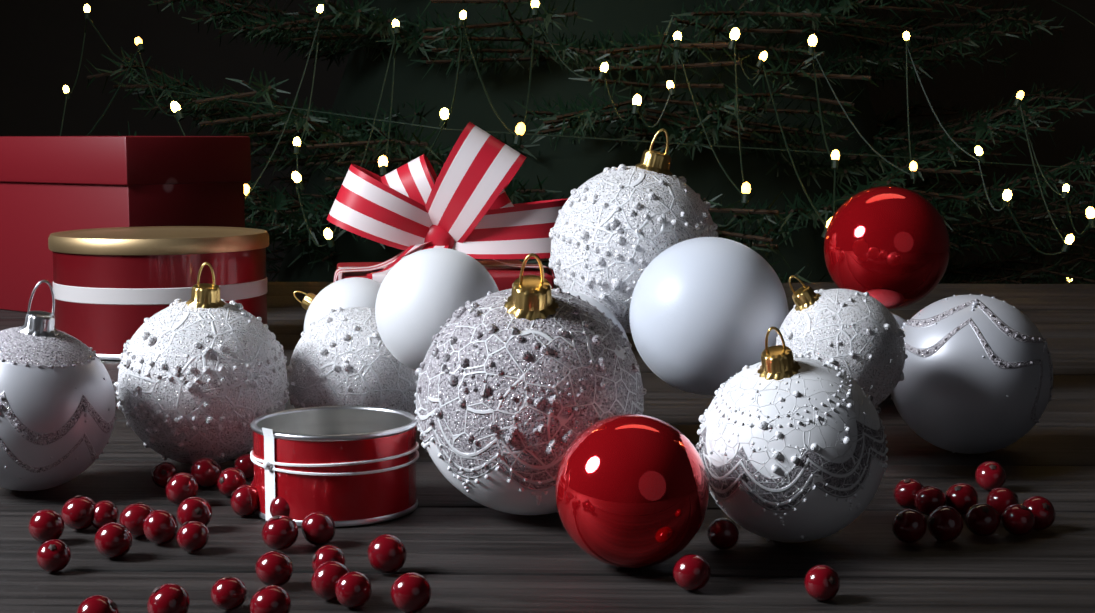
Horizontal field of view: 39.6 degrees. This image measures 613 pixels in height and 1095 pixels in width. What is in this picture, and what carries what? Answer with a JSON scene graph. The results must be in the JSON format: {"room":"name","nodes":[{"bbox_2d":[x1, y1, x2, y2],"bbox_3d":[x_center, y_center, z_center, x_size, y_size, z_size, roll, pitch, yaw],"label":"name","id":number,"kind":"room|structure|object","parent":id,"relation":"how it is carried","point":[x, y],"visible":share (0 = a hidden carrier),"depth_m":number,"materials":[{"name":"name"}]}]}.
{"room":"living room","nodes":[
{"label":"living room","id":0,"kind":"room"},
{"bbox_2d":[0,0,1094,283],"bbox_3d":[0.105,-1.020,4.564,5.200,2.800,0.100,0,6,2],"label":"wall","id":1,"kind":"structure","parent":0,"point":[42,42],"depth_m":4.57,"materials":[{"name":"paint"}]},
{"bbox_3d":[0.009,0.763,1.591,5.400,0.100,6.400,0,6,2],"label":"floor","id":2,"kind":"structure","parent":0,"visible":0},
{"bbox_2d":[0,282,1094,612],"bbox_3d":[-0.013,0.419,0.830,1.900,0.750,1.278,0,6,2],"label":"table","id":3,"kind":"object","parent":2,"relation":"on","point":[466,554],"visible":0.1,"depth_m":0.49,"materials":[{"name":"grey wood"}]},
{"bbox_2d":[28,509,63,542],"bbox_3d":[-0.165,0.072,0.501,0.011,0.011,0.011,13,25,3],"label":"berry","id":4,"kind":"object","parent":3,"relation":"on","point":[45,525],"visible":0.92,"depth_m":0.50,"materials":[{"name":"red food"}]},
{"bbox_2d":[36,539,70,571],"bbox_3d":[-0.152,0.077,0.468,0.010,0.010,0.010,3,48,-7],"label":"berry","id":5,"kind":"object","parent":3,"relation":"on","point":[53,555],"visible":1,"depth_m":0.46,"materials":[{"name":"red food"}]},
{"bbox_2d":[0,280,117,490],"bbox_3d":[-0.193,0.029,0.571,0.063,0.081,0.063,4,14,-28],"label":"ornament","id":6,"kind":"object","parent":3,"relation":"on","point":[58,407],"visible":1,"depth_m":0.55,"materials":[{"name":"silver metal"}]},
{"bbox_2d":[61,495,95,529],"bbox_3d":[-0.159,0.070,0.517,0.012,0.012,0.012,-4,3,28],"label":"berry","id":7,"kind":"object","parent":3,"relation":"on","point":[77,511],"visible":1,"depth_m":0.51,"materials":[{"name":"red food"}]},
{"bbox_2d":[76,595,119,612],"bbox_3d":[-0.120,0.083,0.405,0.011,0.012,0.012,-35,2,1],"label":"berry","id":8,"kind":"object","parent":3,"relation":"on","point":[98,604],"visible":1,"depth_m":0.40,"materials":[{"name":"red food"}]},
{"bbox_2d":[91,500,118,529],"bbox_3d":[-0.151,0.071,0.518,0.010,0.010,0.010,35,-1,-32],"label":"berry","id":9,"kind":"object","parent":3,"relation":"on","point":[105,512],"visible":0.92,"depth_m":0.51,"materials":[{"name":"red food"}]},
{"bbox_2d":[94,522,131,557],"bbox_3d":[-0.138,0.074,0.483,0.012,0.012,0.011,10,52,32],"label":"berry","id":10,"kind":"object","parent":3,"relation":"on","point":[112,539],"visible":0.98,"depth_m":0.48,"materials":[{"name":"red food"}]},
{"bbox_2d":[0,136,250,314],"bbox_3d":[-0.363,-0.067,1.204,0.248,0.135,0.118,5,8,36],"label":"gift box","id":11,"kind":"object","parent":3,"relation":"on","point":[49,185],"visible":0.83,"depth_m":1.13,"materials":[{"name":"cardboard"}]},
{"bbox_2d":[120,502,153,537],"bbox_3d":[-0.137,0.071,0.508,0.012,0.012,0.012,7,-12,-13],"label":"berry","id":12,"kind":"object","parent":3,"relation":"on","point":[133,517],"visible":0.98,"depth_m":0.50,"materials":[{"name":"red food"}]},
{"bbox_2d":[48,226,268,360],"bbox_3d":[-0.247,-0.011,0.974,0.136,0.075,0.136,0,6,2],"label":"tin","id":13,"kind":"object","parent":3,"relation":"on","point":[114,288],"visible":0.77,"depth_m":0.92,"materials":[{"name":"red metal"}]},
{"bbox_2d":[143,510,177,544],"bbox_3d":[-0.127,0.072,0.500,0.011,0.012,0.012,-37,63,-20],"label":"berry","id":14,"kind":"object","parent":3,"relation":"on","point":[160,527],"visible":1,"depth_m":0.50,"materials":[{"name":"red food"}]},
{"bbox_2d":[152,462,177,487],"bbox_3d":[-0.146,0.064,0.581,0.010,0.010,0.010,26,-21,2],"label":"berry","id":15,"kind":"object","parent":3,"relation":"on","point":[163,473],"visible":0.79,"depth_m":0.58,"materials":[{"name":"red food"}]},
{"bbox_2d":[147,583,189,612],"bbox_3d":[-0.104,0.081,0.416,0.012,0.011,0.012,-33,15,13],"label":"berry","id":16,"kind":"object","parent":3,"relation":"on","point":[169,598],"visible":1,"depth_m":0.41,"materials":[{"name":"red food"}]},
{"bbox_2d":[165,472,198,504],"bbox_3d":[-0.133,0.066,0.553,0.012,0.012,0.012,38,-15,-7],"label":"berry","id":17,"kind":"object","parent":3,"relation":"on","point":[181,487],"visible":0.88,"depth_m":0.55,"materials":[{"name":"red food"}]},
{"bbox_2d":[176,521,208,551],"bbox_3d":[-0.114,0.074,0.490,0.010,0.010,0.010,-30,2,22],"label":"berry","id":18,"kind":"object","parent":3,"relation":"on","point":[192,536],"visible":1,"depth_m":0.49,"materials":[{"name":"red food"}]},
{"bbox_2d":[177,497,211,525],"bbox_3d":[-0.120,0.070,0.517,0.012,0.012,0.011,-43,7,-32],"label":"berry","id":19,"kind":"object","parent":3,"relation":"on","point":[190,509],"visible":0.75,"depth_m":0.51,"materials":[{"name":"red food"}]},
{"bbox_2d":[113,262,288,464],"bbox_3d":[-0.139,0.023,0.617,0.070,0.084,0.070,5,13,1],"label":"ornament","id":20,"kind":"object","parent":3,"relation":"on","point":[202,373],"visible":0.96,"depth_m":0.59,"materials":[{"name":"white"}]},
{"bbox_2d":[190,458,221,488],"bbox_3d":[-0.130,0.063,0.580,0.012,0.012,0.012,50,14,32],"label":"berry","id":21,"kind":"object","parent":3,"relation":"on","point":[205,472],"visible":0.85,"depth_m":0.57,"materials":[{"name":"red food"}]},
{"bbox_2d":[210,576,246,610],"bbox_3d":[-0.090,0.081,0.429,0.010,0.010,0.010,2,4,39],"label":"berry","id":22,"kind":"object","parent":3,"relation":"on","point":[228,593],"visible":0.98,"depth_m":0.43,"materials":[{"name":"red food"}]},
{"bbox_2d":[217,468,246,496],"bbox_3d":[-0.118,0.065,0.566,0.011,0.011,0.011,21,15,-49],"label":"berry","id":23,"kind":"object","parent":3,"relation":"on","point":[230,481],"visible":0.85,"depth_m":0.56,"materials":[{"name":"red food"}]},
{"bbox_2d":[234,454,253,478],"bbox_3d":[-0.117,0.062,0.595,0.010,0.010,0.010,-1,-35,-7],"label":"berry","id":24,"kind":"object","parent":3,"relation":"on","point":[244,463],"visible":0.67,"depth_m":0.59,"materials":[{"name":"red food"}]},
{"bbox_2d":[230,485,258,515],"bbox_3d":[-0.107,0.068,0.537,0.011,0.011,0.011,27,48,0],"label":"berry","id":25,"kind":"object","parent":3,"relation":"on","point":[244,501],"visible":1,"depth_m":0.53,"materials":[{"name":"red food"}]},
{"bbox_2d":[250,585,290,612],"bbox_3d":[-0.076,0.082,0.416,0.011,0.011,0.011,-26,2,29],"label":"berry","id":26,"kind":"object","parent":3,"relation":"on","point":[272,599],"visible":0.92,"depth_m":0.41,"materials":[{"name":"red food"}]},
{"bbox_2d":[255,550,292,585],"bbox_3d":[-0.081,0.078,0.452,0.011,0.011,0.011,19,-10,-3],"label":"berry","id":27,"kind":"object","parent":3,"relation":"on","point":[273,568],"visible":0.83,"depth_m":0.45,"materials":[{"name":"red food"}]},
{"bbox_2d":[270,496,289,516],"bbox_3d":[-0.091,0.070,0.528,0.011,0.011,0.011,19,17,-32],"label":"berry","id":28,"kind":"object","parent":3,"relation":"on","point":[279,505],"visible":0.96,"depth_m":0.52,"materials":[{"name":"red food"}]},
{"bbox_2d":[262,515,298,549],"bbox_3d":[-0.087,0.073,0.492,0.012,0.011,0.012,-24,19,-39],"label":"berry","id":29,"kind":"object","parent":3,"relation":"on","point":[280,532],"visible":0.96,"depth_m":0.49,"materials":[{"name":"red food"}]},
{"bbox_2d":[301,511,335,545],"bbox_3d":[-0.075,0.073,0.498,0.011,0.012,0.012,-37,-4,-29],"label":"berry","id":30,"kind":"object","parent":3,"relation":"on","point":[318,528],"visible":1,"depth_m":0.49,"materials":[{"name":"red food"}]},
{"bbox_2d":[312,545,345,571],"bbox_3d":[-0.066,0.077,0.460,0.010,0.011,0.011,24,11,-22],"label":"berry","id":31,"kind":"object","parent":3,"relation":"on","point":[324,554],"visible":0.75,"depth_m":0.46,"materials":[{"name":"red food"}]},
{"bbox_2d":[311,561,349,599],"bbox_3d":[-0.062,0.079,0.439,0.012,0.012,0.011,18,35,-41],"label":"berry","id":32,"kind":"object","parent":3,"relation":"on","point":[326,576],"visible":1,"depth_m":0.43,"materials":[{"name":"red food"}]},
{"bbox_2d":[250,406,418,526],"bbox_3d":[-0.076,0.056,0.548,0.060,0.034,0.060,0,6,2],"label":"tin","id":33,"kind":"object","parent":3,"relation":"on","point":[345,466],"visible":1,"depth_m":0.52,"materials":[{"name":"red metal"}]},
{"bbox_2d":[293,277,380,331],"bbox_3d":[-0.110,0.009,0.832,0.071,0.057,0.057,30,-2,13],"label":"ornament","id":34,"kind":"object","parent":3,"relation":"on","point":[352,292],"visible":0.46,"depth_m":0.81,"materials":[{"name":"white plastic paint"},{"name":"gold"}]},
{"bbox_2d":[286,307,418,416],"bbox_3d":[-0.084,0.028,0.657,0.062,0.064,0.075,-35,38,-13],"label":"ornament","id":35,"kind":"object","parent":3,"relation":"on","point":[342,357],"visible":0.54,"depth_m":0.63,"materials":[{"name":"white"}]},
{"bbox_2d":[375,248,498,369],"bbox_3d":[-0.045,-0.001,0.609,0.050,0.050,0.062,-26,32,-11],"label":"ornament","id":36,"kind":"object","parent":35,"relation":"on","point":[423,296],"visible":0.69,"depth_m":0.58,"materials":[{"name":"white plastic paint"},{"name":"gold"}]},
{"bbox_2d":[335,571,371,608],"bbox_3d":[-0.055,0.080,0.432,0.011,0.011,0.010,18,20,-8],"label":"berry","id":37,"kind":"object","parent":3,"relation":"on","point":[353,589],"visible":0.98,"depth_m":0.43,"materials":[{"name":"red food"}]},
{"bbox_2d":[368,534,406,573],"bbox_3d":[-0.049,0.076,0.467,0.012,0.012,0.012,10,32,23],"label":"berry","id":38,"kind":"object","parent":3,"relation":"on","point":[387,553],"visible":0.96,"depth_m":0.46,"materials":[{"name":"red food"}]},
{"bbox_2d":[390,572,431,612],"bbox_3d":[-0.038,0.080,0.427,0.012,0.012,0.011,37,19,-22],"label":"berry","id":39,"kind":"object","parent":3,"relation":"on","point":[411,592],"visible":1,"depth_m":0.42,"materials":[{"name":"red food"}]},
{"bbox_2d":[337,260,553,290],"bbox_3d":[-0.067,0.002,0.955,0.125,0.053,0.125,-1,6,-10],"label":"box","id":40,"kind":"object","parent":3,"relation":"on","point":[505,276],"visible":0.08,"depth_m":0.93,"materials":[{"name":"paper"}]},
{"bbox_2d":[327,122,567,288],"bbox_3d":[-0.060,-0.049,0.919,0.154,0.124,0.101,0,6,2],"label":"ribbon bow","id":41,"kind":"object","parent":40,"relation":"on","point":[461,202],"visible":0.75,"depth_m":0.93,"materials":[{"name":"red fabric"}]},
{"bbox_2d":[414,253,646,514],"bbox_3d":[-0.006,0.025,0.531,0.082,0.100,0.082,-7,32,-13],"label":"ornament","id":42,"kind":"object","parent":3,"relation":"on","point":[523,382],"visible":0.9,"depth_m":0.51,"materials":[{"name":"plastic"}]},
{"bbox_2d":[554,289,628,341],"bbox_3d":[-0.001,0.025,0.672,0.067,0.067,0.083,-45,28,-23],"label":"ornament","id":43,"kind":"object","parent":3,"relation":"on","point":[600,306],"visible":0.04,"depth_m":0.66,"materials":[{"name":"white glitter"},{"name":"gold"}]},
{"bbox_2d":[555,414,708,568],"bbox_3d":[0.028,0.054,0.475,0.047,0.047,0.059,23,34,12],"label":"ornament","id":44,"kind":"object","parent":3,"relation":"on","point":[631,491],"visible":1,"depth_m":0.45,"materials":[{"name":"red glass"}]},
{"bbox_2d":[548,129,718,332],"bbox_3d":[0.042,-0.035,0.703,0.080,0.096,0.080,13,9,0],"label":"ornament","id":45,"kind":"object","parent":3,"relation":"on","point":[614,232],"visible":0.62,"depth_m":0.68,"materials":[{"name":"white"}]},
{"bbox_2d":[673,554,710,590],"bbox_3d":[0.043,0.078,0.448,0.011,0.011,0.011,-15,-33,-6],"label":"berry","id":46,"kind":"object","parent":3,"relation":"on","point":[691,572],"visible":1,"depth_m":0.44,"materials":[{"name":"red food"}]},
{"bbox_2d":[629,237,788,394],"bbox_3d":[0.069,0.001,0.638,0.066,0.066,0.082,19,29,12],"label":"ornament","id":47,"kind":"object","parent":3,"relation":"on","point":[706,313],"visible":0.94,"depth_m":0.61,"materials":[{"name":"white plastic"}]},
{"bbox_2d":[707,518,738,549],"bbox_3d":[0.057,0.074,0.493,0.011,0.010,0.011,37,-20,24],"label":"berry","id":48,"kind":"object","parent":3,"relation":"on","point":[722,533],"visible":0.96,"depth_m":0.49,"materials":[{"name":"red food"}]},
{"bbox_2d":[696,327,887,542],"bbox_3d":[0.079,0.040,0.497,0.062,0.076,0.062,-13,23,-1],"label":"ornament","id":49,"kind":"object","parent":3,"relation":"on","point":[791,447],"visible":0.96,"depth_m":0.48,"materials":[{"name":"plastic"}]},
{"bbox_2d":[804,565,839,600],"bbox_3d":[0.079,0.080,0.439,0.010,0.010,0.010,-53,11,-30],"label":"berry","id":50,"kind":"object","parent":3,"relation":"on","point":[821,582],"visible":1,"depth_m":0.43,"materials":[{"name":"red food"}]},
{"bbox_2d":[776,275,907,406],"bbox_3d":[0.110,0.013,0.590,0.050,0.062,0.051,-33,13,7],"label":"ornament","id":51,"kind":"object","parent":3,"relation":"on","point":[857,336],"visible":0.67,"depth_m":0.57,"materials":[{"name":"white"}]},
{"bbox_2d":[892,313,906,328],"bbox_3d":[0.178,0.023,0.792,0.053,0.043,0.043,-8,-10,-16],"label":"ornament","id":52,"kind":"object","parent":3,"relation":"on","point":[900,320],"visible":0.04,"depth_m":0.78,"materials":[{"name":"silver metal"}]},
{"bbox_2d":[824,186,949,309],"bbox_3d":[0.179,-0.034,0.801,0.064,0.064,0.080,13,32,8],"label":"ornament","id":53,"kind":"object","parent":52,"relation":"on","point":[888,247],"visible":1,"depth_m":0.77,"materials":[{"name":"red glass"}]},
{"bbox_2d":[894,479,923,508],"bbox_3d":[0.130,0.067,0.547,0.011,0.011,0.011,-22,18,-18],"label":"berry","id":54,"kind":"object","parent":3,"relation":"on","point":[906,491],"visible":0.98,"depth_m":0.54,"materials":[{"name":"red food"}]},
{"bbox_2d":[892,509,926,542],"bbox_3d":[0.119,0.072,0.501,0.011,0.012,0.012,43,-2,-23],"label":"berry","id":55,"kind":"object","parent":3,"relation":"on","point":[909,525],"visible":1,"depth_m":0.50,"materials":[{"name":"red food"}]},
{"bbox_2d":[914,485,945,515],"bbox_3d":[0.135,0.068,0.537,0.011,0.011,0.011,-10,-11,-23],"label":"berry","id":56,"kind":"object","parent":3,"relation":"on","point":[928,500],"visible":0.83,"depth_m":0.53,"materials":[{"name":"red food"}]},
{"bbox_2d":[927,506,963,541],"bbox_3d":[0.131,0.072,0.503,0.012,0.012,0.012,15,-43,-24],"label":"berry","id":57,"kind":"object","parent":3,"relation":"on","point":[945,523],"visible":0.98,"depth_m":0.50,"materials":[{"name":"red food"}]},
{"bbox_2d":[945,483,978,514],"bbox_3d":[0.147,0.068,0.539,0.012,0.011,0.012,-43,34,-24],"label":"berry","id":58,"kind":"object","parent":3,"relation":"on","point":[962,498],"visible":0.88,"depth_m":0.54,"materials":[{"name":"red food"}]},
{"bbox_2d":[891,294,1052,453],"bbox_3d":[0.181,0.023,0.646,0.068,0.068,0.083,30,47,1],"label":"ornament","id":59,"kind":"object","parent":3,"relation":"on","point":[978,373],"visible":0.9,"depth_m":0.62,"materials":[{"name":"silver metal"}]},
{"bbox_2d":[965,503,999,535],"bbox_3d":[0.146,0.071,0.510,0.011,0.011,0.011,-9,44,-11],"label":"berry","id":60,"kind":"object","parent":3,"relation":"on","point":[982,519],"visible":0.96,"depth_m":0.51,"materials":[{"name":"red food"}]},
{"bbox_2d":[975,461,1006,490],"bbox_3d":[0.168,0.064,0.576,0.012,0.011,0.012,-18,45,-14],"label":"berry","id":61,"kind":"object","parent":3,"relation":"on","point":[990,475],"visible":0.98,"depth_m":0.57,"materials":[{"name":"red food"}]},
{"bbox_2d":[986,487,1018,519],"bbox_3d":[0.159,0.069,0.532,0.011,0.012,0.012,-33,37,0],"label":"berry","id":62,"kind":"object","parent":3,"relation":"on","point":[1000,500],"visible":0.6,"depth_m":0.53,"materials":[{"name":"red food"}]},
{"bbox_2d":[1001,504,1034,535],"bbox_3d":[0.158,0.071,0.510,0.011,0.011,0.011,9,24,-4],"label":"berry","id":63,"kind":"object","parent":3,"relation":"on","point":[1018,519],"visible":1,"depth_m":0.51,"materials":[{"name":"red food"}]},
{"bbox_2d":[1022,496,1055,530],"bbox_3d":[0.167,0.070,0.518,0.012,0.011,0.012,33,54,7],"label":"berry","id":64,"kind":"object","parent":3,"relation":"on","point":[1041,508],"visible":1,"depth_m":0.51,"materials":[{"name":"red food"}]},
{"bbox_2d":[59,0,1094,283],"bbox_3d":[0.122,-0.718,2.905,2.654,2.560,2.620,0,6,2],"label":"tree","id":65,"kind":"object","parent":2,"relation":"on","point":[783,144],"visible":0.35,"depth_m":2.44,"materials":[{"name":"green plant"}]}
]}

